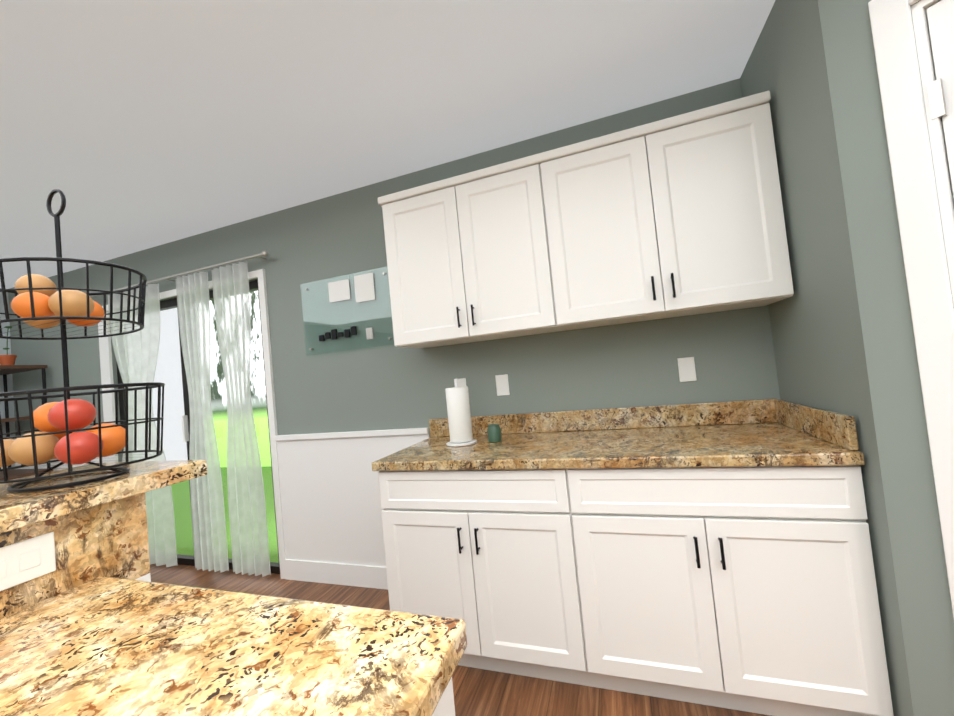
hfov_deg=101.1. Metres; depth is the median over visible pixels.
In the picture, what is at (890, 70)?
door frame
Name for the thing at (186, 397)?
door frame
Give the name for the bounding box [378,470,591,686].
base cabinet
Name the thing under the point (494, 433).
jar
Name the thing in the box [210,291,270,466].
backdrop
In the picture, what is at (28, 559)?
outlet
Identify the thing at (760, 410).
backsplash
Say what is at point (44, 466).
trim
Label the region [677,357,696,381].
wall outlet plate
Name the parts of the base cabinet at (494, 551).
door, drawer, door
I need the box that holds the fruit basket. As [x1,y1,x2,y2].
[0,189,164,491]
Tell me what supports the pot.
on the etagere shelf
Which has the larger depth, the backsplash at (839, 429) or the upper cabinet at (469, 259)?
the upper cabinet at (469, 259)
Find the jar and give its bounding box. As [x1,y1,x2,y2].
[487,424,501,442]
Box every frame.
[160,280,257,310]
[177,307,194,558]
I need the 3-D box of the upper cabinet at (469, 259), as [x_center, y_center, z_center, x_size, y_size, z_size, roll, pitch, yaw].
[-0.025,-0.496,2.071,0.841,0.794,0.316,-6,-2,19]
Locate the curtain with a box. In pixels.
[89,250,270,576]
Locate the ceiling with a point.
(127, 127)
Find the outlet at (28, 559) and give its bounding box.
[0,531,55,604]
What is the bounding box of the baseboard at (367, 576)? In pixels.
[285,559,387,589]
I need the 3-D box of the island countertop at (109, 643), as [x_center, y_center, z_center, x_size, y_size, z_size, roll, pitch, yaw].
[-0.517,0.400,-0.965,1.694,0.070,3.220,-6,-2,19]
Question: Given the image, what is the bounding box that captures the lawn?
[171,466,278,562]
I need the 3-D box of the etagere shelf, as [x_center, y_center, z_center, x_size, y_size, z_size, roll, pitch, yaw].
[-4.139,0.765,3.416,0.660,2.051,0.360,-6,-2,19]
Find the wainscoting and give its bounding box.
[277,433,429,566]
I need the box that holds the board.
[301,267,393,355]
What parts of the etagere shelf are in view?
plant stem, leg, leg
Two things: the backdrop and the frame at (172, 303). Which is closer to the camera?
the frame at (172, 303)
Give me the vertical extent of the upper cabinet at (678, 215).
0.794 m
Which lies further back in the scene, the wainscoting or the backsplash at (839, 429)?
the wainscoting
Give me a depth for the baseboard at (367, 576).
2.51 m
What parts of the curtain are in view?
panel, rod, panel, panel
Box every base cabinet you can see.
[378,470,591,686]
[568,466,893,715]
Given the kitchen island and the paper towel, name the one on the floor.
the kitchen island
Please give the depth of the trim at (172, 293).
3.01 m
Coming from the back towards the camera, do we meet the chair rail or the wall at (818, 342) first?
the chair rail
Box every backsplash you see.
[429,399,775,437]
[772,398,858,449]
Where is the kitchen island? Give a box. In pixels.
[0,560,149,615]
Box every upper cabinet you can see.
[378,153,561,348]
[542,91,793,330]
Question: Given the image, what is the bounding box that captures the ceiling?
[0,0,774,288]
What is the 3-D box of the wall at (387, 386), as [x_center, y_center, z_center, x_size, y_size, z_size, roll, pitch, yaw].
[-0.814,0.185,2.574,7.840,2.500,0.120,-6,-2,19]
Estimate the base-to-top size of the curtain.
2.162 m
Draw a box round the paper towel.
[445,379,476,446]
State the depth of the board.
2.49 m
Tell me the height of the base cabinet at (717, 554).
0.868 m
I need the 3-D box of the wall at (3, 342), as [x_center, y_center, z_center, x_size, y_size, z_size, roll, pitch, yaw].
[-5.780,0.567,-0.069,0.120,2.500,8.100,-6,-2,19]
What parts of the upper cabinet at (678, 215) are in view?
crown, door, door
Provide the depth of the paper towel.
1.94 m
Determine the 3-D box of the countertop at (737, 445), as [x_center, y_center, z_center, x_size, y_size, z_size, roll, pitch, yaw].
[0.448,0.393,1.746,1.730,0.040,0.617,-6,-2,19]
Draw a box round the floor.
[150,563,770,715]
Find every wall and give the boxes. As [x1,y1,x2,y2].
[0,292,15,468]
[8,78,779,461]
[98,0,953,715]
[740,0,913,715]
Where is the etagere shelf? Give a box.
[0,326,52,480]
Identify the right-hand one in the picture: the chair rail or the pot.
the chair rail
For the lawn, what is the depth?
4.47 m
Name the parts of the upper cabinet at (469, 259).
door, door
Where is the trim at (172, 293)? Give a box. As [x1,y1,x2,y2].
[106,270,257,310]
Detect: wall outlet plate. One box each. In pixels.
[454,378,465,386]
[495,374,509,395]
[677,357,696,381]
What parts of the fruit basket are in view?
leg, leg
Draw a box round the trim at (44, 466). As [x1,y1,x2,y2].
[15,457,105,470]
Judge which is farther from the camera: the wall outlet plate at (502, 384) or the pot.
the pot
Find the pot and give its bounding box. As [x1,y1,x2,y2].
[0,354,16,367]
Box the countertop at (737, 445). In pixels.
[372,422,864,473]
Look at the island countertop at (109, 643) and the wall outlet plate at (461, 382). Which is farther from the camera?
the wall outlet plate at (461, 382)
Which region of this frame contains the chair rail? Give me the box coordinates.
[275,427,428,440]
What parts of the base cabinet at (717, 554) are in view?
door, drawer, pull post, pull post, door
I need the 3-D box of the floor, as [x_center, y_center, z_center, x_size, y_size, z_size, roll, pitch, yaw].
[-2.005,1.441,-1.305,7.840,0.060,8.220,-6,-2,19]
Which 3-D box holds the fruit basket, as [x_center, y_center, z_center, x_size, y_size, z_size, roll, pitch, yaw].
[-0.979,-0.060,0.930,0.437,0.694,0.327,-6,-2,19]
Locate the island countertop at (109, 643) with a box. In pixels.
[0,572,466,715]

